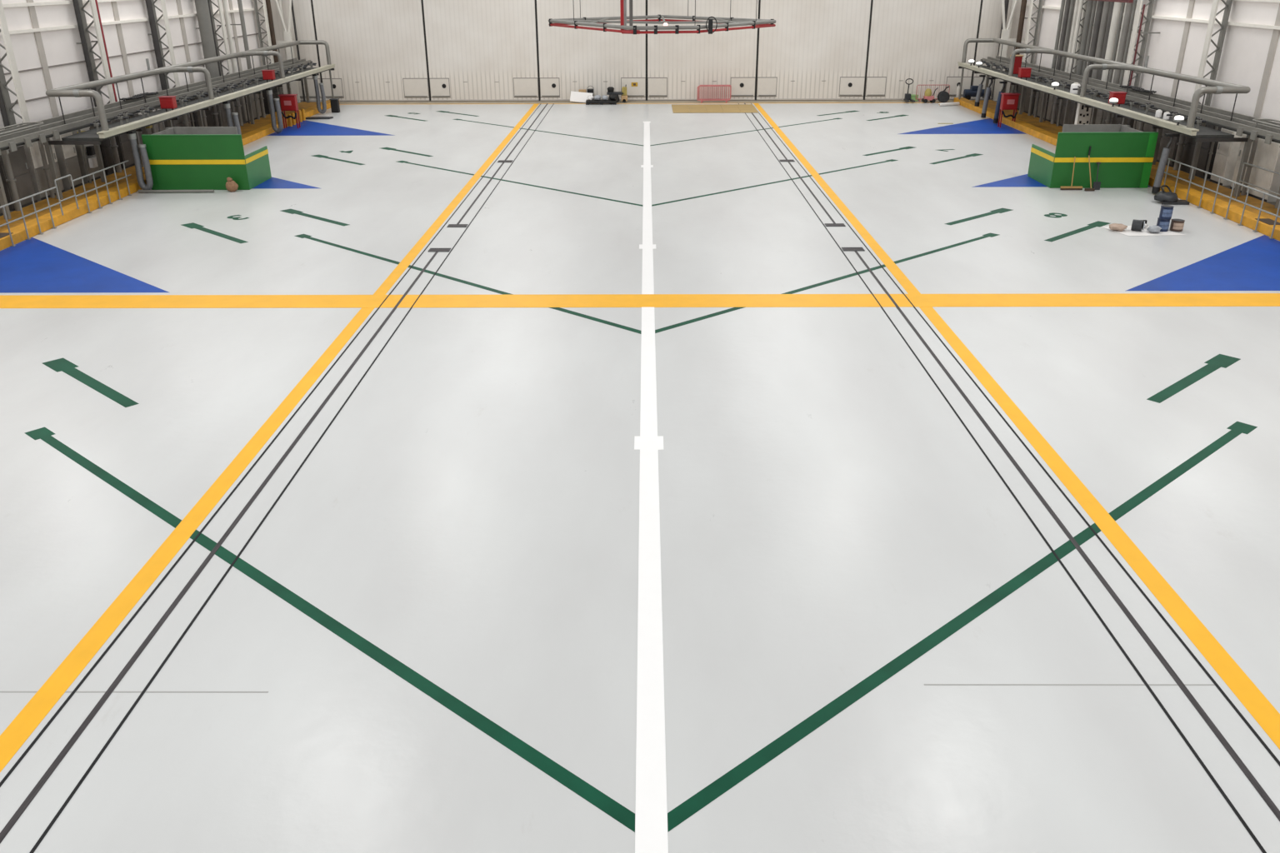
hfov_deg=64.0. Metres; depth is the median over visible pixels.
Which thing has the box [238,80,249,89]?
valve
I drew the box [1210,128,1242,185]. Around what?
tall cabinet
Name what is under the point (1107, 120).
pipe
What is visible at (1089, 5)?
duct
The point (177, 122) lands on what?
tall cabinet
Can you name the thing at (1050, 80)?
valve
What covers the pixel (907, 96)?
truck
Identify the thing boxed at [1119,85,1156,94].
cable bundle
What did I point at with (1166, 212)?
tin
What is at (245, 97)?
pipe
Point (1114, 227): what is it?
folded cloth
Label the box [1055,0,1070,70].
duct
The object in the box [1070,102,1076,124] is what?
pipe
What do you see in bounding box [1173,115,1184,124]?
lamp
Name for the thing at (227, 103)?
hose
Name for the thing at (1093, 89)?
valve
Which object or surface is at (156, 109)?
pipe
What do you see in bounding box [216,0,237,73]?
duct
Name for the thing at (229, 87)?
valve
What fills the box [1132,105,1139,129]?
pipe
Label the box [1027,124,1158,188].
enclosure
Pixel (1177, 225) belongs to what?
paint pot
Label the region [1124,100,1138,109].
valve
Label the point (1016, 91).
pipe
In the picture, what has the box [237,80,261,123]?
tall cabinet
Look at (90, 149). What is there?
switch box
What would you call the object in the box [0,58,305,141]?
tray
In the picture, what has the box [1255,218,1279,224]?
cover plate
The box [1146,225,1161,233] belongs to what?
rag
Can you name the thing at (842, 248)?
drain grate
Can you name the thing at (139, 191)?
hose
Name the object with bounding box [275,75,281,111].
pipe
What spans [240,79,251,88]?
valve
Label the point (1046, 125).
trim
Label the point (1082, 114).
perforated panel
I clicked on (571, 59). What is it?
door
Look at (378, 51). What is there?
door
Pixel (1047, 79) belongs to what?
valve
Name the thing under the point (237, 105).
pipe
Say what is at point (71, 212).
trim
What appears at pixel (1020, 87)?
tall cabinet
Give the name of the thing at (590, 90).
tub
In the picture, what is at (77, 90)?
pipe manifold
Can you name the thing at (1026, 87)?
pipe
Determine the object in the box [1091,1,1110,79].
duct
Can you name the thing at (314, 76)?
hose
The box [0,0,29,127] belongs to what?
lattice column
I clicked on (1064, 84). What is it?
valve
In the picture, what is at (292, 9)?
pipe
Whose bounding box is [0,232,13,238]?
cover plate
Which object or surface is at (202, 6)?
duct
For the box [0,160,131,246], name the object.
guard rail
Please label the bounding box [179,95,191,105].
valve
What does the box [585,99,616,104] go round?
tray
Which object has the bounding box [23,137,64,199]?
tall cabinet
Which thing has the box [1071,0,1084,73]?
duct
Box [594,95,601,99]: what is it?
plastic bag
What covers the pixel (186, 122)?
pipe
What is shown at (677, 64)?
door
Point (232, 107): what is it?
pipe
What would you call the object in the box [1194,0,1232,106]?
lattice column
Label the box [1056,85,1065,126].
pipe
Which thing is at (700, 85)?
crowd barrier
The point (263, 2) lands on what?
lattice column
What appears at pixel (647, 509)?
floor
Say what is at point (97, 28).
lattice column
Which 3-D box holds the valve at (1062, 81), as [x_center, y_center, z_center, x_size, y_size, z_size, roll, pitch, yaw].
[21.528,-17.463,52.411,0.553,0.454,0.320,0,24,0]
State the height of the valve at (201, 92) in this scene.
0.454 m
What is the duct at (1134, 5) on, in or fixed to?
attached to the wall at (1250, 55)
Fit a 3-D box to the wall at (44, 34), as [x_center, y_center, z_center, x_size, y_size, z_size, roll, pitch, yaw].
[-24.590,-12.200,31.377,0.360,13.000,79.000,0,24,0]
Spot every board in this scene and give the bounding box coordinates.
[88,156,98,168]
[305,116,333,119]
[570,90,592,103]
[671,104,689,113]
[687,104,706,113]
[704,104,724,112]
[720,104,740,112]
[735,104,758,112]
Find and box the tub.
[587,88,593,99]
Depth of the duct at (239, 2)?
60.37 m
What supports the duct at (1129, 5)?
attached to the wall at (1250, 55)
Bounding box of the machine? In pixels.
[921,87,938,103]
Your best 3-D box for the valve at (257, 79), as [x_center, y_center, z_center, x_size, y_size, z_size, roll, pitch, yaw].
[-20.655,-18.622,55.354,0.553,0.454,0.320,0,24,0]
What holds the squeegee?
on the floor
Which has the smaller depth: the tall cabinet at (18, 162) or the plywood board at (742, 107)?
the tall cabinet at (18, 162)
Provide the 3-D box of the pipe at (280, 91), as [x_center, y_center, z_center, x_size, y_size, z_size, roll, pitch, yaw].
[-22.411,-20.928,63.801,0.314,2.350,0.330,0,24,0]
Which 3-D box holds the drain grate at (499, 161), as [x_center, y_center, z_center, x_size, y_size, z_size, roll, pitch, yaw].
[-6.224,-12.251,47.333,0.660,0.012,0.500,0,24,0]
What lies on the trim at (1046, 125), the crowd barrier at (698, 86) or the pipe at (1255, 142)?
the pipe at (1255, 142)
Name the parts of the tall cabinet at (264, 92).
door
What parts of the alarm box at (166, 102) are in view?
door, lid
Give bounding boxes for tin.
[1156,217,1170,231]
[1159,205,1174,219]
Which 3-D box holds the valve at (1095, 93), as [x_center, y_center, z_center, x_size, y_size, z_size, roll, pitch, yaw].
[21.253,-15.475,47.934,0.553,0.454,0.320,0,24,0]
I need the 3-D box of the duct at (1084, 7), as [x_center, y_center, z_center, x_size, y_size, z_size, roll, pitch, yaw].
[24.831,-23.459,56.843,0.469,12.399,0.218,0,24,0]
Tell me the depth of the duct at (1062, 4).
60.30 m
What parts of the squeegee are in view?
handle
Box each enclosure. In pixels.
[141,126,271,189]
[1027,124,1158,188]
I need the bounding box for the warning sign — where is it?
[631,82,637,86]
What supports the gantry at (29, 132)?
on the floor
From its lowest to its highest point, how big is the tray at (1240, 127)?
0.180 m
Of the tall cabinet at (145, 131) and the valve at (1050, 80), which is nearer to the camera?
the tall cabinet at (145, 131)
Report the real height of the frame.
7.690 m
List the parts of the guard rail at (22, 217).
post, post, rail, rail, post, post, post, post, rail, rail, post, post, post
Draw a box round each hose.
[125,130,153,189]
[138,190,214,192]
[222,100,241,134]
[265,88,283,133]
[311,74,326,113]
[974,75,985,106]
[980,77,994,118]
[993,81,1007,123]
[1151,133,1179,193]
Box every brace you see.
[265,0,300,102]
[992,0,1024,100]
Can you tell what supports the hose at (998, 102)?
hanging from the gantry at (1254, 127)
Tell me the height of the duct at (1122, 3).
12.399 m
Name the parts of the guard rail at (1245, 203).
post, post, post, post, post, rail, rail, post, post, post, post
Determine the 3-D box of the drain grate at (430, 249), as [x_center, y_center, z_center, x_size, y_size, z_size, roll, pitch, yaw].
[-6.309,-5.565,32.271,0.660,0.012,0.420,0,24,0]
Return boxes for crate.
[910,94,919,101]
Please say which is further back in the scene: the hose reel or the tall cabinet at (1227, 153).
the hose reel
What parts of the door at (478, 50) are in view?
access panel, rail, access panel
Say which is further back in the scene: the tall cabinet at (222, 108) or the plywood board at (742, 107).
the plywood board at (742, 107)
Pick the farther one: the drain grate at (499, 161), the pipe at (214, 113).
the pipe at (214, 113)
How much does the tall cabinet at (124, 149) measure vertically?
2.100 m
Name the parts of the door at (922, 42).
access panel, rail, access panel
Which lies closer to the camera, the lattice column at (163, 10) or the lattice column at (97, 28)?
the lattice column at (97, 28)
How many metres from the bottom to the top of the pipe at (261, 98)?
2.350 m
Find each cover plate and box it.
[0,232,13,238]
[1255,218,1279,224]
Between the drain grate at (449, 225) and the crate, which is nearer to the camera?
the drain grate at (449, 225)
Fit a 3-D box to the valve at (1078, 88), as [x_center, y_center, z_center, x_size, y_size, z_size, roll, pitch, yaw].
[21.263,-16.270,49.725,0.553,0.454,0.320,0,24,0]
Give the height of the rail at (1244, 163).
1.390 m
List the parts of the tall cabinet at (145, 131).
door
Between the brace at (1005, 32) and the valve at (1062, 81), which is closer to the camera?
the valve at (1062, 81)
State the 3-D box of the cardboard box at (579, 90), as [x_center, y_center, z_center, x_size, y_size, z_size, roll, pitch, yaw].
[-3.851,-22.234,68.871,0.500,0.774,0.405,0,24,0]
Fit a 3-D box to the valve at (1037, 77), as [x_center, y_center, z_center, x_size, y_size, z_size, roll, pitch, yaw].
[21.294,-18.656,55.100,0.553,0.454,0.320,0,24,0]
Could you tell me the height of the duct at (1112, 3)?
12.399 m
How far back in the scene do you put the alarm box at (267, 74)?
56.22 m
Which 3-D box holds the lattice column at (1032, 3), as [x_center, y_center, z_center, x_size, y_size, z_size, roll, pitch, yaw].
[24.603,-26.598,63.547,0.640,12.700,0.340,0,24,0]
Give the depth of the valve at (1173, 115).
40.69 m
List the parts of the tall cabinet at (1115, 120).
door, door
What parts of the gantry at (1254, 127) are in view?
post, post, post, post, post, post, post, post, post, post, bracket plate, post, bracket plate, hoop rail, bracket plate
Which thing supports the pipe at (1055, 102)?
on the trim at (1046, 125)
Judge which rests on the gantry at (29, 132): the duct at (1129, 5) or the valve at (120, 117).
the valve at (120, 117)
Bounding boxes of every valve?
[90,120,100,132]
[114,114,128,124]
[119,110,133,123]
[135,108,149,119]
[140,105,154,116]
[175,97,188,107]
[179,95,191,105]
[193,92,205,102]
[196,90,208,100]
[212,86,224,96]
[212,88,221,97]
[224,84,235,93]
[226,82,238,92]
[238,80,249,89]
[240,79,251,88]
[251,77,262,85]
[286,67,296,75]
[296,65,306,72]
[986,63,995,69]
[996,65,1006,73]
[1030,75,1041,83]
[1042,76,1053,85]
[1044,78,1054,86]
[1058,80,1066,89]
[1059,82,1069,90]
[1072,85,1081,94]
[1085,88,1098,98]
[1088,90,1100,99]
[1102,92,1109,103]
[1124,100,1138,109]
[1140,102,1154,114]
[1166,110,1181,122]
[1195,117,1205,129]
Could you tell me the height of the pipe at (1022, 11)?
12.399 m
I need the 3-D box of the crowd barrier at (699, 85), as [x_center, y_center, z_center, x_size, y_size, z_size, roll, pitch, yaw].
[5.028,-22.356,68.712,2.188,1.068,0.320,0,24,0]
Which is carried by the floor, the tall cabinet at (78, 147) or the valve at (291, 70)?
the tall cabinet at (78, 147)
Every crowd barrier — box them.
[696,85,730,103]
[697,85,730,102]
[698,85,731,101]
[915,85,949,101]
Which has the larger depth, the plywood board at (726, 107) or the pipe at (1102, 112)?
the plywood board at (726, 107)
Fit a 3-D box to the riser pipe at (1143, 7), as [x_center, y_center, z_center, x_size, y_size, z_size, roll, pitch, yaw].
[24.511,-17.443,49.996,1.035,6.959,0.090,0,24,0]
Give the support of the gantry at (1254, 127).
on the floor
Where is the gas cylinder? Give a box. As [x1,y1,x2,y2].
[955,84,959,97]
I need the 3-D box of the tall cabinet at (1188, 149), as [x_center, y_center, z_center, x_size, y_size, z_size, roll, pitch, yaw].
[23.676,-11.707,42.974,0.850,2.180,2.306,0,24,0]
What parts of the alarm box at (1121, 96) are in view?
lid, door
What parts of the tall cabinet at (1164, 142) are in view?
door, door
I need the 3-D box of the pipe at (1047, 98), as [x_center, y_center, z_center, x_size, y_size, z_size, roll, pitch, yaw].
[23.056,-18.487,57.943,0.143,2.350,0.150,0,24,0]
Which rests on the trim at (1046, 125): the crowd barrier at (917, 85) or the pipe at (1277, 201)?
the pipe at (1277, 201)
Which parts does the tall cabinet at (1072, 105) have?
door, door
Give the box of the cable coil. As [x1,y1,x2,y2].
[705,16,717,34]
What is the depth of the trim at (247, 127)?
40.66 m
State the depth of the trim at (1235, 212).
38.72 m
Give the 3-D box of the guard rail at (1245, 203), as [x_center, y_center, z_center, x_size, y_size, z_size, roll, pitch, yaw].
[20.525,-6.721,33.082,0.120,1.304,15.860,0,24,0]
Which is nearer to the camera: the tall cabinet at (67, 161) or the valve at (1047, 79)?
the tall cabinet at (67, 161)
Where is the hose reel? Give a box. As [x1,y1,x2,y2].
[937,85,949,102]
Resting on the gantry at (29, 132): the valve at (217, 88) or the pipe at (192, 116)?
the valve at (217, 88)
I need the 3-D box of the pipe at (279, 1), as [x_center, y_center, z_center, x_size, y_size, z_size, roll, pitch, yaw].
[-23.321,-27.517,66.365,0.200,12.399,0.200,0,24,0]
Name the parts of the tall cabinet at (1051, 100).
door, door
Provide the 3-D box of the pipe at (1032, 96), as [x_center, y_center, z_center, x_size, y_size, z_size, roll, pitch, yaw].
[23.069,-19.493,60.211,0.314,2.350,0.330,0,24,0]
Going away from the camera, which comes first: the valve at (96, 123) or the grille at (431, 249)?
the grille at (431, 249)
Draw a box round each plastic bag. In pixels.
[587,95,594,100]
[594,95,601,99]
[601,95,608,100]
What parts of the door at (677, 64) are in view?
access panel, rail, access panel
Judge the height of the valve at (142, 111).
0.454 m
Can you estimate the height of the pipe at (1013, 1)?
12.399 m
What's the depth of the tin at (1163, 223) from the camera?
34.12 m
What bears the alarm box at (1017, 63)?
on the gantry at (1254, 127)
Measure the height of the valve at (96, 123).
0.454 m
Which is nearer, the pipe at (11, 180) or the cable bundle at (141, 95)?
the pipe at (11, 180)
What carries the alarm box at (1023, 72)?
on the gantry at (1254, 127)
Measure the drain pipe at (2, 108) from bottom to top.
12.399 m
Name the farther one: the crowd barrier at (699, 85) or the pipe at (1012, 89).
the crowd barrier at (699, 85)
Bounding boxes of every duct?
[194,0,219,78]
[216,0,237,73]
[225,0,251,69]
[1051,0,1065,69]
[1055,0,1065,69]
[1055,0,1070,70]
[1060,0,1074,71]
[1064,0,1075,71]
[1065,0,1079,72]
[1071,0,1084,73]
[1072,0,1087,74]
[1075,0,1093,75]
[1081,0,1097,75]
[1087,0,1104,78]
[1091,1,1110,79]
[1097,1,1114,79]
[1100,1,1121,81]
[1108,2,1124,82]
[1111,2,1126,83]
[1112,0,1134,84]
[1119,0,1138,84]
[1122,0,1141,84]
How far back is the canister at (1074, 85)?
50.72 m
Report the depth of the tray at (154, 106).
42.18 m
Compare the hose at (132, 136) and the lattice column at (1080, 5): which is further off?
the lattice column at (1080, 5)
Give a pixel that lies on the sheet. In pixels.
(1127, 232)
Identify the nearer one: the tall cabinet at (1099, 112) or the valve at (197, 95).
the valve at (197, 95)
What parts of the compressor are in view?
motor, tank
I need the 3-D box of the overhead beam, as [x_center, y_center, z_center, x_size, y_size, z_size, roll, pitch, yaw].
[23.539,-23.102,54.929,0.250,0.390,13.000,0,24,0]
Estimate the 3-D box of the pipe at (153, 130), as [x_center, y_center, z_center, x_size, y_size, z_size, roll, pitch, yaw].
[-22.445,-13.620,47.338,0.314,2.350,0.330,0,24,0]
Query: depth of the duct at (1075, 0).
58.67 m
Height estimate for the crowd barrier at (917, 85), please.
1.068 m
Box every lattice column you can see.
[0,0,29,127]
[77,0,115,104]
[151,0,179,89]
[209,0,232,75]
[253,0,274,65]
[1021,0,1042,64]
[1068,0,1087,74]
[1122,0,1154,87]
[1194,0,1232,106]
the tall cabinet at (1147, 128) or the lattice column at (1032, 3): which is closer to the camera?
the tall cabinet at (1147, 128)
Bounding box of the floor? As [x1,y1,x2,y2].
[0,99,1279,852]
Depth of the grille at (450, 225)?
35.37 m
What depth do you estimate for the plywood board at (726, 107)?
65.14 m
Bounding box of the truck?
[903,78,914,101]
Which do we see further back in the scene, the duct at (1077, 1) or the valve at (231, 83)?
the duct at (1077, 1)
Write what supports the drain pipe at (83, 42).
attached to the wall at (44, 34)
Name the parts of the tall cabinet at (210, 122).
door, door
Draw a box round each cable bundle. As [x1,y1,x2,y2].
[120,91,158,101]
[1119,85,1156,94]
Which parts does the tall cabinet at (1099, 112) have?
door, door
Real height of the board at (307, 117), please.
0.094 m
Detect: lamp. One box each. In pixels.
[968,59,974,65]
[975,61,982,67]
[1050,82,1059,89]
[1109,98,1118,106]
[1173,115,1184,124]
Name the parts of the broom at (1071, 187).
handle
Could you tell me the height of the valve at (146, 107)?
0.454 m
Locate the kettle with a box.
[1130,219,1144,230]
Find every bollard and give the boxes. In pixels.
[287,114,292,126]
[290,112,295,124]
[298,110,302,121]
[300,109,305,120]
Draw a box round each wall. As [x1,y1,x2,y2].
[0,0,271,129]
[1019,0,1279,123]
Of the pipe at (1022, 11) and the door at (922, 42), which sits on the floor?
the door at (922, 42)
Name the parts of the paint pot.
lid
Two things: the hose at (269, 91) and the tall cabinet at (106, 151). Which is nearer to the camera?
the tall cabinet at (106, 151)
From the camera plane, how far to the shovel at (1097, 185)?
40.68 m
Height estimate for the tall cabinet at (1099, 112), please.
2.100 m
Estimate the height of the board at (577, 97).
0.759 m
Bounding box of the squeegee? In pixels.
[1084,145,1094,190]
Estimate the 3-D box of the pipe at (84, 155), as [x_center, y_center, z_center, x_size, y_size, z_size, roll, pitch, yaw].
[-22.538,-11.061,41.573,0.143,2.350,0.150,0,24,0]
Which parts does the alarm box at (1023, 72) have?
door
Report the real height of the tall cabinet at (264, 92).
2.100 m
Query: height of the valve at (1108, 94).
0.454 m
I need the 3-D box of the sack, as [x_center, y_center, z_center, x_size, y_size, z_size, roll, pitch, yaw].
[-16.305,-9.673,40.930,0.499,0.576,0.389,0,24,0]
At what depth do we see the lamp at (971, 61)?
63.27 m
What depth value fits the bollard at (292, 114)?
58.86 m
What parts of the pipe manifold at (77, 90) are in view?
hanger rod, hanger rod, hanger rod, hanger rod, hanger rod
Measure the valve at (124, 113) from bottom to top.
0.454 m
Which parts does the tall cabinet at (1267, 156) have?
door, door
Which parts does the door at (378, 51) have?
access panel, rail, access panel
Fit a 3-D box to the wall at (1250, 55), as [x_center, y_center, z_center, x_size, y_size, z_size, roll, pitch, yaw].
[24.949,-12.241,31.077,0.360,13.000,79.000,0,24,0]
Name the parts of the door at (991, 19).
access panel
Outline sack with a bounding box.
[225,177,238,191]
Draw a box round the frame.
[548,0,775,34]
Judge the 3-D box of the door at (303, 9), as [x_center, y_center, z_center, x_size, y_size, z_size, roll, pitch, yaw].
[-22.899,-28.040,67.012,2.998,12.970,0.390,0,24,0]
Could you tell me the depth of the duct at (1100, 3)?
55.15 m
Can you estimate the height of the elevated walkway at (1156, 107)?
0.060 m
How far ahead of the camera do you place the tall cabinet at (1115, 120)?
49.83 m
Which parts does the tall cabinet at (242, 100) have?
door, door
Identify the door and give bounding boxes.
[270,0,322,101]
[312,0,430,101]
[423,0,540,100]
[536,0,647,100]
[647,0,760,100]
[756,0,873,99]
[865,0,982,99]
[970,0,1021,99]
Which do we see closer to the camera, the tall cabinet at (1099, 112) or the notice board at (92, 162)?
the notice board at (92, 162)
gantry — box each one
[0,57,334,219]
[957,55,1279,196]
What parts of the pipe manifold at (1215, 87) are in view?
hanger rod, hanger rod, hanger rod, hanger rod, hanger rod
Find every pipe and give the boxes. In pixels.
[0,85,9,129]
[1,149,20,211]
[37,140,54,198]
[72,0,96,106]
[77,129,91,183]
[90,0,117,101]
[107,120,122,172]
[145,0,167,90]
[148,110,156,134]
[155,107,161,131]
[180,101,189,126]
[187,99,194,126]
[200,96,207,126]
[207,0,220,76]
[211,92,219,126]
[215,92,223,126]
[228,88,234,126]
[233,86,243,125]
[242,85,249,123]
[251,80,259,119]
[257,80,265,117]
[260,0,278,63]
[275,74,283,109]
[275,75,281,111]
[278,0,291,94]
[291,0,305,101]
[991,0,1009,99]
[1001,0,1014,88]
[1009,0,1036,93]
[1010,85,1015,93]
[1014,74,1018,93]
[1022,87,1027,112]
[1027,78,1035,115]
[1033,78,1042,117]
[1044,82,1051,121]
[1050,85,1059,124]
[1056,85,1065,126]
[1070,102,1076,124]
[1100,96,1106,124]
[1105,111,1112,124]
[1129,4,1159,85]
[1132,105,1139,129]
[1138,107,1145,131]
[1173,117,1187,169]
[1203,126,1218,180]
[1240,137,1259,194]
[1275,187,1279,208]
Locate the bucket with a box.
[586,85,594,99]
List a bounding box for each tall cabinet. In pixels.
[0,145,37,210]
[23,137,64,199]
[51,131,82,189]
[71,126,100,182]
[98,125,116,174]
[111,113,143,168]
[138,109,164,134]
[157,101,191,128]
[186,95,214,126]
[215,88,237,126]
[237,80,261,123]
[260,78,283,114]
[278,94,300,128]
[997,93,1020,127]
[1010,75,1038,114]
[1033,78,1054,121]
[1055,85,1077,126]
[1085,92,1113,124]
[1111,104,1137,128]
[1133,106,1156,132]
[1156,115,1179,166]
[1180,122,1221,179]
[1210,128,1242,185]
[1230,133,1279,202]
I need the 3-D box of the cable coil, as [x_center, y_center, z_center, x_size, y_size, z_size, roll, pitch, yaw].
[3.377,-18.944,48.356,0.543,0.772,0.200,0,24,0]
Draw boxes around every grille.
[430,248,449,250]
[449,224,465,226]
[826,224,843,225]
[843,247,862,249]
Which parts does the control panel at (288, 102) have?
door, leg, leg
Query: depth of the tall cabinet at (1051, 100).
58.83 m
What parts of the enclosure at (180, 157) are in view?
kerb panel, panel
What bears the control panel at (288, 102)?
on the floor
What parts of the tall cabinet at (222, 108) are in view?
door, door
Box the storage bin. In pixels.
[329,98,339,112]
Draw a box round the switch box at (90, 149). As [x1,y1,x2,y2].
[85,145,95,155]
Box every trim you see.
[0,100,330,250]
[0,101,321,232]
[953,97,1279,240]
[970,100,1279,222]
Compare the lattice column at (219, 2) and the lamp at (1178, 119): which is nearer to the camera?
the lamp at (1178, 119)
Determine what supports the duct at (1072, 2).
attached to the wall at (1250, 55)
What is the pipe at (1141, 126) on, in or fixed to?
on the trim at (1046, 125)
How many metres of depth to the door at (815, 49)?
68.05 m
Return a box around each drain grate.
[428,248,450,251]
[446,224,468,227]
[497,160,513,162]
[779,160,794,161]
[824,223,845,226]
[841,247,864,250]
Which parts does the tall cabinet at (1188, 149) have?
door, door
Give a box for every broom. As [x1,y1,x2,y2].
[1060,156,1082,189]
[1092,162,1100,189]
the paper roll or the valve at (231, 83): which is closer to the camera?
the valve at (231, 83)
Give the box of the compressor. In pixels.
[963,81,993,99]
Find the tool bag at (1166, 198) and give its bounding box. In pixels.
[1154,185,1189,204]
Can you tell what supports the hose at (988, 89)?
hanging from the gantry at (1254, 127)
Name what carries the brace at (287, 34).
attached to the wall at (44, 34)
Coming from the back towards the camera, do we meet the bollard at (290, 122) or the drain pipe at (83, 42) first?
the bollard at (290, 122)
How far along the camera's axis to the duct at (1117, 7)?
53.24 m
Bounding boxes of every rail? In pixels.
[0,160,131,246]
[1163,158,1279,239]
[1235,162,1279,199]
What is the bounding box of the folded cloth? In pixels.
[1109,223,1127,231]
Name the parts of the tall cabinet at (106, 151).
door, door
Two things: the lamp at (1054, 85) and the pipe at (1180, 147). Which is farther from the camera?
the lamp at (1054, 85)
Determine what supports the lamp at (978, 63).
on the gantry at (1254, 127)
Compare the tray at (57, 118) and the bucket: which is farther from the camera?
the bucket
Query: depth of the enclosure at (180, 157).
41.01 m
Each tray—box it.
[0,57,297,135]
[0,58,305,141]
[0,60,311,147]
[0,64,309,150]
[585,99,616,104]
[981,58,1279,139]
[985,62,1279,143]
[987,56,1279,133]
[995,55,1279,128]
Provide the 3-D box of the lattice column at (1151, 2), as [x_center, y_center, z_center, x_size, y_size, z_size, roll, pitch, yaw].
[24.525,-20.471,49.746,0.640,12.700,0.340,0,24,0]
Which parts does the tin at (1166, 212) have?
lid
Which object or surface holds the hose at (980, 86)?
hanging from the gantry at (1254, 127)
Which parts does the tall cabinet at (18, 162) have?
door, door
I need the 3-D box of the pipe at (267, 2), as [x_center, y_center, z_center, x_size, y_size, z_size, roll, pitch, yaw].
[-23.967,-27.071,65.364,0.800,12.399,0.320,0,24,0]
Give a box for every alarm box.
[158,95,177,112]
[261,70,275,82]
[1010,55,1023,74]
[1018,67,1032,79]
[1108,91,1127,106]
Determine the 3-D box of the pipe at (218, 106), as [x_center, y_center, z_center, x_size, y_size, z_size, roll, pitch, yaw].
[-22.463,-16.903,54.734,0.143,2.350,0.150,0,24,0]
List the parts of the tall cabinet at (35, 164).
door, door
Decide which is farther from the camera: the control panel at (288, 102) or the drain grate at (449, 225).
the control panel at (288, 102)
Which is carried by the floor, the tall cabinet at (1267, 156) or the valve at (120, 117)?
the tall cabinet at (1267, 156)
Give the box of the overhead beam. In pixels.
[1090,0,1133,2]
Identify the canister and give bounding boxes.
[1070,82,1080,94]
[1155,109,1162,117]
[1162,111,1169,119]
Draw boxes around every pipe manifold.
[45,40,331,130]
[961,38,1250,127]
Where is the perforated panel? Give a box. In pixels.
[1074,102,1091,124]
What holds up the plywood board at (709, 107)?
on the floor
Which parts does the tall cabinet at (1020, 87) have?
door, door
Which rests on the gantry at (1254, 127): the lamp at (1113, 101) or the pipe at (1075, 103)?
the lamp at (1113, 101)
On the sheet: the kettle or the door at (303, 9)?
the kettle
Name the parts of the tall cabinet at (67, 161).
door, door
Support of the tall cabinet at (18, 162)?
on the floor
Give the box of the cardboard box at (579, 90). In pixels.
[578,89,586,92]
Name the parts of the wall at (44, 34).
wall rail, wall rail, wall rail, wall rail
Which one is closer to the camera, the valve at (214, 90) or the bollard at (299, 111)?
the valve at (214, 90)
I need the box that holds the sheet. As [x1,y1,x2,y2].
[1101,225,1184,235]
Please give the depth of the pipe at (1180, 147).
43.66 m
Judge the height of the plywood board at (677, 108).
0.012 m
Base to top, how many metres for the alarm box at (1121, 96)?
0.715 m
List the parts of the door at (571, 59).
access panel, rail, access panel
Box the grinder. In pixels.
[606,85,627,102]
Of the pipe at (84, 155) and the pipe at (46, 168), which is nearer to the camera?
the pipe at (46, 168)
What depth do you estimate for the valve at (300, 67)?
62.46 m
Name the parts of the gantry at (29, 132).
post, bracket plate, hoop rail, bracket plate, bracket plate, post, bracket plate, post, post, post, post, post, post, post, post, post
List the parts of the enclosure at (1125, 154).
panel, kerb panel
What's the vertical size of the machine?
0.934 m
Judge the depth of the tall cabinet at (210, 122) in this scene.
53.78 m
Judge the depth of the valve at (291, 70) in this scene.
60.65 m
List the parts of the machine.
motor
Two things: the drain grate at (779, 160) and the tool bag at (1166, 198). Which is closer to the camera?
the tool bag at (1166, 198)
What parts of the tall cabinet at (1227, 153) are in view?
door, door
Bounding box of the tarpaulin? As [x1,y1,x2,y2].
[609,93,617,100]
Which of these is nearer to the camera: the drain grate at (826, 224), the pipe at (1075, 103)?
the drain grate at (826, 224)
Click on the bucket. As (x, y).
(590, 90)
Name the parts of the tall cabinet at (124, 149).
door, door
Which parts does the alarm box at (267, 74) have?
door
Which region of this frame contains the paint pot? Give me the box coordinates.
[1169,219,1184,231]
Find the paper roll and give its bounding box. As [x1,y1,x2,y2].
[938,101,959,106]
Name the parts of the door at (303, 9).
access panel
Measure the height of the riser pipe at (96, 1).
12.399 m
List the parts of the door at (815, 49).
access panel, rail, access panel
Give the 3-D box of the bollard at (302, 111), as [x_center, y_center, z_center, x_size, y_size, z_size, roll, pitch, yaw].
[-19.909,-18.447,60.613,0.200,0.654,0.200,0,24,0]
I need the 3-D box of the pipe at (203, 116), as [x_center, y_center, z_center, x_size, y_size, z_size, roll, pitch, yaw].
[-22.474,-16.055,52.825,0.228,2.350,0.240,0,24,0]
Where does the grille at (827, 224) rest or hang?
attached to the drain grate at (826, 224)
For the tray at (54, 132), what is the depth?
40.41 m
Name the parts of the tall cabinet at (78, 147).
door, door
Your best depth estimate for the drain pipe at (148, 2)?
50.95 m
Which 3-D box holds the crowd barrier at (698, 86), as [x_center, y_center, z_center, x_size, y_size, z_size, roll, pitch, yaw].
[4.904,-22.055,68.037,2.228,1.068,0.320,0,24,0]
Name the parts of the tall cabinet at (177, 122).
door, door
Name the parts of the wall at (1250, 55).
wall rail, wall rail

